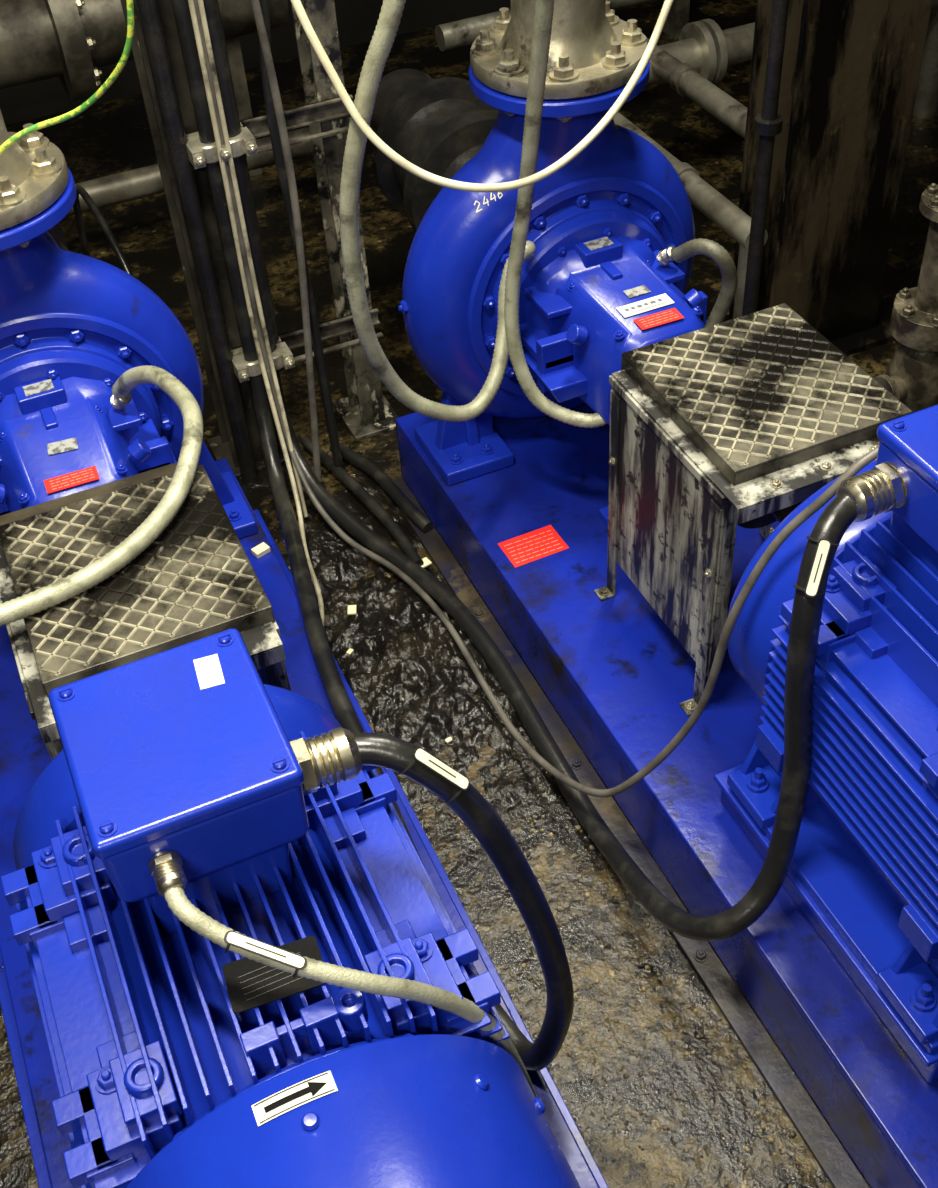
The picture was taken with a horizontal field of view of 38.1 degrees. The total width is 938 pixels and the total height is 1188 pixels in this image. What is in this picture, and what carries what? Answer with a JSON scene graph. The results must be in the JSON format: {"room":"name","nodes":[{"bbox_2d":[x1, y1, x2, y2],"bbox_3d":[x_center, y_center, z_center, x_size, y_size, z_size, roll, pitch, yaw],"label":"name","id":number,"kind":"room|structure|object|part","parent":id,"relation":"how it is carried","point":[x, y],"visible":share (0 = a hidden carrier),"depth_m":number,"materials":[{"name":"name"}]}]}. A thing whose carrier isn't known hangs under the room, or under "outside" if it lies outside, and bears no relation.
{"room":"mechanical room","nodes":[
{"label":"mechanical room","id":0,"kind":"room"},
{"bbox_2d":[0,0,510,124],"bbox_3d":[-1.716,-3.212,4.110,7.000,3.600,0.100,-19,46,-15],"label":"pipe","id":1,"kind":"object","parent":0,"point":[357,20],"depth_m":5.51,"materials":[{"name":"metal"}]},
{"bbox_2d":[259,0,342,465],"bbox_3d":[-0.415,-1.219,2.773,0.075,2.351,0.124,-19,46,-15],"label":"cable loop","id":2,"kind":"object","parent":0,"point":[269,105],"depth_m":3.14,"materials":[{"name":"black rubber"}]},
{"bbox_2d":[0,0,937,1187],"bbox_3d":[-0.200,0.277,3.030,7.000,0.080,6.900,-19,46,-15],"label":"floor","id":3,"kind":"structure","parent":0,"point":[112,137],"depth_m":2.83,"materials":[{"name":"wet muddy soil"},{"name":"rough dark rock"}]},
{"bbox_2d":[120,0,285,477],"bbox_3d":[-0.663,-1.322,2.790,0.200,2.600,0.190,-19,46,-15],"label":"h-section","id":4,"kind":"object","parent":3,"relation":"on","point":[222,446],"visible":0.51,"depth_m":3.20,"materials":[{"name":"metal"}]},
{"bbox_2d":[135,0,383,482],"bbox_3d":[-0.463,-1.252,2.774,0.437,2.500,0.112,-19,46,-15],"label":"cable support rail","id":5,"kind":"object","parent":3,"relation":"on","point":[187,153],"visible":0.77,"depth_m":3.08,"materials":[{"name":"grey metal"}]},
{"bbox_2d":[188,0,323,624],"bbox_3d":[-0.439,-0.870,2.429,0.048,2.373,0.928,-11,44,-7],"label":"cable","id":6,"kind":"object","parent":5,"relation":"attached to","point":[190,2],"visible":0.91,"depth_m":3.10,"materials":[{"name":"grey plastic"}]},
{"bbox_2d":[250,0,321,481],"bbox_3d":[-0.456,-1.184,2.739,0.105,2.352,0.122,-32,51,-26],"label":"cable loop","id":7,"kind":"object","parent":5,"relation":"attached to","point":[255,4],"visible":0.99,"depth_m":3.08,"materials":[{"name":"black rubber"}]},
{"bbox_2d":[171,0,573,1070],"bbox_3d":[-0.348,-0.567,2.065,0.258,2.312,1.953,-17,45,-12],"label":"power cable","id":8,"kind":"object","parent":5,"relation":"attached to","point":[453,787],"visible":0.8,"depth_m":2.11,"materials":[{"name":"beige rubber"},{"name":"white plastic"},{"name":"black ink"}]},
{"bbox_2d":[203,0,856,940],"bbox_3d":[-0.086,-0.665,2.199,0.312,2.388,1.886,-30,49,-24],"label":"power cable","id":9,"kind":"object","parent":5,"relation":"attached to","point":[840,513],"visible":0.81,"depth_m":2.42,"materials":[{"name":"black rubber"}]},
{"bbox_2d":[194,0,878,796],"bbox_3d":[-0.080,-0.704,2.226,0.330,2.371,1.678,-36,52,-28],"label":"cable","id":10,"kind":"object","parent":5,"relation":"attached to","point":[871,455],"visible":0.98,"depth_m":2.72,"materials":[{"name":"black rubber"}]},
{"bbox_2d":[0,458,608,1187],"bbox_3d":[-0.385,0.677,2.367,0.856,0.286,2.760,-19,46,-15],"label":"base frame","id":11,"kind":"object","parent":3,"relation":"on","point":[24,754],"visible":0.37,"depth_m":2.51,"materials":[{"name":"blue paint"}]},
{"bbox_2d":[0,110,257,538],"bbox_3d":[-1.074,-0.929,2.571,0.760,1.988,1.494,-31,50,-25],"label":"pump","id":12,"kind":"object","parent":11,"relation":"on","point":[72,324],"visible":0.75,"depth_m":2.61,"materials":[{"name":"blue metal"}]},
{"bbox_3d":[-0.827,-0.396,2.611,0.055,0.002,0.034,-19,46,-15],"label":"rating plate","id":13,"kind":"part","parent":12,"relation":"part of","materials":[{"name":"silver metal"}]},
{"bbox_2d":[0,0,133,154],"bbox_3d":[-0.729,-1.205,1.986,0.346,1.244,0.057,-1,44,3],"label":"earth wire","id":14,"kind":"object","parent":12,"relation":"attached to","point":[130,8],"visible":1,"depth_m":2.34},
{"bbox_2d":[49,469,93,489],"bbox_3d":[-0.720,-0.208,2.465,0.078,0.001,0.027,-19,46,-15],"label":"print","id":15,"kind":"object","parent":12,"relation":"on","point":[78,479],"depth_m":2.46,"materials":[{"name":"white"}]},
{"bbox_3d":[-0.843,-0.313,2.771,0.552,0.552,0.100,-19,46,-15],"label":"casing","id":16,"kind":"part","parent":12,"relation":"part of","materials":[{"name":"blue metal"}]},
{"bbox_2d":[0,365,202,626],"bbox_3d":[-0.648,0.019,2.486,0.379,0.620,0.722,16,48,20],"label":"conduit","id":17,"kind":"object","parent":12,"relation":"attached to","point":[31,603],"visible":1,"depth_m":2.23,"materials":[{"name":"beige plastic"}]},
{"bbox_3d":[-0.916,-0.424,2.802,0.721,0.846,0.211,-19,46,-15],"label":"volute casing","id":18,"kind":"part","parent":12,"relation":"part of","materials":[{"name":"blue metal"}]},
{"bbox_2d":[73,185,133,276],"bbox_3d":[-0.899,-0.719,3.551,0.032,0.668,0.620,-24,47,-19],"label":"cable loop","id":19,"kind":"object","parent":12,"relation":"attached to","point":[80,190],"visible":0.28,"depth_m":3.35,"materials":[{"name":"black rubber"}]},
{"bbox_2d":[0,462,290,759],"bbox_3d":[-0.546,0.170,2.398,0.450,0.588,0.500,-19,46,-15],"label":"guard","id":20,"kind":"object","parent":11,"relation":"on","point":[197,580],"visible":0.51,"depth_m":2.17,"materials":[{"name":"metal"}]},
{"bbox_2d":[251,542,270,558],"bbox_3d":[-0.472,-0.099,3.085,0.036,0.014,0.026,-33,51,-26],"label":"scrap","id":21,"kind":"object","parent":11,"relation":"on","point":[262,549],"visible":1,"depth_m":3.08,"materials":[{"name":"beige paper"}]},
{"bbox_2d":[1,628,580,1187],"bbox_3d":[-0.238,0.569,1.704,0.590,0.772,1.077,-19,46,-15],"label":"motor","id":22,"kind":"object","parent":11,"relation":"on","point":[179,1060],"visible":0.97,"depth_m":1.58,"materials":[{"name":"blue paint"}]},
{"bbox_3d":[-0.350,0.167,1.603,0.244,0.026,0.265,-19,46,-15],"label":"terminal box lid","id":23,"kind":"part","parent":22,"relation":"part of","materials":[{"name":"blue paint"}]},
{"bbox_2d":[238,952,302,1000],"bbox_3d":[-0.224,0.439,1.560,0.075,0.001,0.033,-19,46,-15],"label":"print","id":24,"kind":"object","parent":22,"relation":"on","point":[257,981],"depth_m":1.55,"materials":[{"name":"grey"}]},
{"bbox_3d":[-0.223,0.437,1.563,0.112,0.002,0.066,-16,45,-12],"label":"motor data plate","id":25,"kind":"part","parent":22,"relation":"part of","materials":[{"name":"black metal"}]},
{"bbox_2d":[165,887,536,1096],"bbox_3d":[-0.114,0.609,1.740,0.419,0.767,0.098,-2,44,2],"label":"conduit","id":26,"kind":"object","parent":22,"relation":"attached to","point":[264,953],"visible":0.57,"depth_m":1.50,"materials":[{"name":"beige"}]},
{"bbox_2d":[0,0,689,216],"bbox_3d":[-1.452,-1.724,4.237,5.400,1.260,0.705,-19,46,-15],"label":"pipe","id":27,"kind":"object","parent":3,"relation":"on","point":[69,40],"visible":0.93,"depth_m":4.28,"materials":[{"name":"metal"}]},
{"bbox_2d":[291,0,398,440],"bbox_3d":[-0.355,-1.429,2.876,0.140,2.600,0.190,-19,46,-15],"label":"support post","id":28,"kind":"object","parent":3,"relation":"on","point":[365,412],"visible":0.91,"depth_m":3.34,"materials":[{"name":"metal"}]},
{"bbox_2d":[301,436,423,565],"bbox_3d":[-0.275,-0.247,3.470,0.044,0.038,0.608,-25,48,-20],"label":"hose","id":29,"kind":"object","parent":3,"relation":"on","point":[339,472],"visible":0.89,"depth_m":3.43,"materials":[{"name":"black rubber"}]},
{"bbox_2d":[329,443,432,531],"bbox_3d":[-0.223,-0.287,3.511,0.059,0.046,0.438,-30,49,-24],"label":"hose","id":30,"kind":"object","parent":3,"relation":"on","point":[347,454],"visible":0.94,"depth_m":3.48,"materials":[{"name":"black rubber"}]},
{"bbox_2d":[248,444,543,857],"bbox_3d":[-0.120,0.145,3.076,0.326,0.076,1.660,-19,46,-15],"label":"oily sludge","id":31,"kind":"object","parent":3,"relation":"on","point":[420,687],"visible":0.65,"depth_m":3.05,"materials":[{"name":"black liquid"}]},
{"bbox_2d":[346,648,353,654],"bbox_3d":[-0.272,0.132,3.106,0.012,0.006,0.016,21,50,24],"label":"scrap","id":32,"kind":"object","parent":31,"relation":"on","point":[350,651],"visible":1,"depth_m":3.10,"materials":[{"name":"beige paper"}]},
{"bbox_2d":[347,605,356,614],"bbox_3d":[-0.275,0.038,3.196,0.021,0.006,0.029,-4,44,0],"label":"scrap","id":33,"kind":"object","parent":31,"relation":"on","point":[352,609],"visible":1,"depth_m":3.19,"materials":[{"name":"beige paper"}]},
{"bbox_2d":[445,737,452,743],"bbox_3d":[-0.043,0.312,2.904,0.014,0.006,0.010,-28,49,-23],"label":"scrap","id":34,"kind":"object","parent":31,"relation":"on","point":[449,739],"visible":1,"depth_m":2.90,"materials":[{"name":"beige paper"}]},
{"bbox_2d":[421,557,431,567],"bbox_3d":[-0.112,-0.074,3.295,0.036,0.006,0.026,-28,49,-23],"label":"scrap","id":35,"kind":"object","parent":3,"relation":"on","point":[427,562],"visible":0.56,"depth_m":3.29,"materials":[{"name":"beige paper"}]},
{"bbox_2d":[428,772,822,1187],"bbox_3d":[0.327,0.842,2.342,0.325,0.009,1.451,-19,46,-15],"label":"loose grit","id":36,"kind":"object","parent":3,"relation":"on","point":[578,827],"visible":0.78,"depth_m":2.43,"materials":[{"name":"gravel"}]},
{"bbox_2d":[391,403,937,1187],"bbox_3d":[0.717,0.332,2.635,0.856,0.286,2.760,-19,46,-15],"label":"base frame","id":37,"kind":"object","parent":3,"relation":"on","point":[612,669],"visible":0.36,"depth_m":2.64,"materials":[{"name":"blue paint"}]},
{"bbox_2d":[498,525,568,567],"bbox_3d":[0.144,-0.108,3.053,0.137,0.001,0.093,-19,46,-15],"label":"warning label","id":38,"kind":"object","parent":37,"relation":"on","point":[540,543],"visible":1,"depth_m":3.05,"materials":[{"name":"red plastic"}]},
{"bbox_2d":[505,530,561,562],"bbox_3d":[0.145,-0.107,3.050,0.116,0.001,0.064,-19,46,-15],"label":"print","id":39,"kind":"object","parent":38,"relation":"on","point":[534,545],"depth_m":3.05,"materials":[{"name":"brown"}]},
{"bbox_2d":[369,0,707,525],"bbox_3d":[0.028,-1.275,2.838,0.760,1.988,1.494,-31,50,-25],"label":"pump","id":40,"kind":"object","parent":37,"relation":"on","point":[602,281],"visible":0.8,"depth_m":2.88,"materials":[{"name":"blue metal"}]},
{"bbox_2d":[339,0,535,421],"bbox_3d":[-0.076,-1.068,2.243,0.265,1.872,0.464,8,45,13],"label":"conduit","id":41,"kind":"object","parent":40,"relation":"attached to","point":[380,46],"visible":0.88,"depth_m":2.47,"materials":[{"name":"grey plastic"}]},
{"bbox_2d":[290,0,673,192],"bbox_3d":[0.035,-1.218,1.965,0.761,1.284,0.199,-14,45,-10],"label":"cable","id":42,"kind":"object","parent":41,"relation":"attached to","point":[369,133],"visible":1,"depth_m":2.31,"materials":[{"name":"white plastic"}]},
{"bbox_3d":[0.186,-0.770,3.070,0.721,0.846,0.211,-19,46,-15],"label":"volute casing","id":43,"kind":"part","parent":40,"relation":"part of","materials":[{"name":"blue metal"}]},
{"bbox_2d":[504,0,606,427],"bbox_3d":[0.165,-1.048,2.235,0.206,1.916,0.247,-19,46,-15],"label":"conduit","id":44,"kind":"object","parent":40,"relation":"attached to","point":[543,17],"visible":0.93,"depth_m":2.63,"materials":[{"name":"grey plastic"}]},
{"bbox_3d":[0.260,-0.659,3.038,0.552,0.552,0.100,-19,46,-15],"label":"casing","id":45,"kind":"part","parent":40,"relation":"part of","materials":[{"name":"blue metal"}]},
{"bbox_3d":[0.275,-0.742,2.879,0.055,0.002,0.034,-19,46,-15],"label":"rating plate","id":46,"kind":"part","parent":40,"relation":"part of","materials":[{"name":"silver metal"}]},
{"bbox_2d":[624,299,664,311],"bbox_3d":[0.358,-0.586,2.767,0.085,0.001,0.019,-19,46,-15],"label":"print","id":47,"kind":"object","parent":40,"relation":"on","point":[646,305],"depth_m":2.77,"materials":[{"name":"grey plastic"}]},
{"bbox_2d":[639,311,678,326],"bbox_3d":[0.383,-0.554,2.733,0.078,0.001,0.027,-19,46,-15],"label":"print","id":48,"kind":"object","parent":40,"relation":"on","point":[657,318],"depth_m":2.73,"materials":[{"name":"red plastic"}]},
{"bbox_2d":[672,238,737,326],"bbox_3d":[0.498,-0.631,2.908,0.116,0.293,0.126,-19,46,-15],"label":"conduit","id":49,"kind":"object","parent":40,"relation":"attached to","point":[715,251],"visible":0.73,"depth_m":2.83,"materials":[{"name":"grey plastic"}]},
{"bbox_2d":[594,303,911,715],"bbox_3d":[0.542,-0.160,2.650,0.450,0.588,0.470,-19,46,-15],"label":"guard","id":50,"kind":"object","parent":37,"relation":"on","point":[715,429],"visible":0.79,"depth_m":2.47,"materials":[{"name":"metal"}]},
{"bbox_2d":[609,370,879,676],"bbox_3d":[0.545,-0.176,2.619,0.392,0.456,0.445,-19,46,-15],"label":"hood","id":51,"kind":"object","parent":50,"relation":"attached to","point":[675,512],"depth_m":2.50,"materials":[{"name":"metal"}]},
{"bbox_3d":[0.532,-0.369,2.481,0.360,0.047,0.400,-19,46,-15],"label":"tread plate","id":52,"kind":"part","parent":50,"relation":"part of","materials":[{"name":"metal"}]},
{"bbox_2d":[727,404,937,1053],"bbox_3d":[0.856,0.211,1.986,0.590,0.772,1.077,-19,46,-15],"label":"motor","id":53,"kind":"object","parent":37,"relation":"on","point":[866,851],"visible":0.73,"depth_m":2.03,"materials":[{"name":"blue paint"}]},
{"bbox_3d":[0.744,-0.191,1.885,0.244,0.026,0.265,-19,46,-15],"label":"terminal box lid","id":54,"kind":"part","parent":53,"relation":"part of","materials":[{"name":"blue paint"}]},
{"bbox_2d":[435,0,937,318],"bbox_3d":[1.019,-1.488,4.309,1.800,0.540,1.646,-19,46,-15],"label":"galvanised pipework","id":55,"kind":"object","parent":3,"relation":"on","point":[691,65],"visible":0.31,"depth_m":4.28,"materials":[{"name":"grey metal"}]},
{"bbox_2d":[742,0,788,315],"bbox_3d":[0.665,-1.394,2.828,0.100,2.500,0.100,-19,46,-15],"label":"drain pipe","id":56,"kind":"object","parent":3,"relation":"on","point":[768,124],"visible":0.64,"depth_m":3.15,"materials":[{"name":"black metal"}]},
{"bbox_2d":[723,0,932,355],"bbox_3d":[0.889,-1.691,3.046,0.440,2.600,0.320,-19,46,-15],"label":"h-section","id":57,"kind":"object","parent":3,"relation":"on","point":[851,69],"visible":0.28,"depth_m":3.49,"materials":[{"name":"metal"}]},
{"bbox_2d":[874,183,937,412],"bbox_3d":[0.985,-1.105,2.575,0.206,2.400,0.179,-15,45,-10],"label":"valve","id":58,"kind":"object","parent":3,"relation":"on","point":[911,375],"visible":0.52,"depth_m":3.03,"materials":[{"name":"metal"}]}
]}

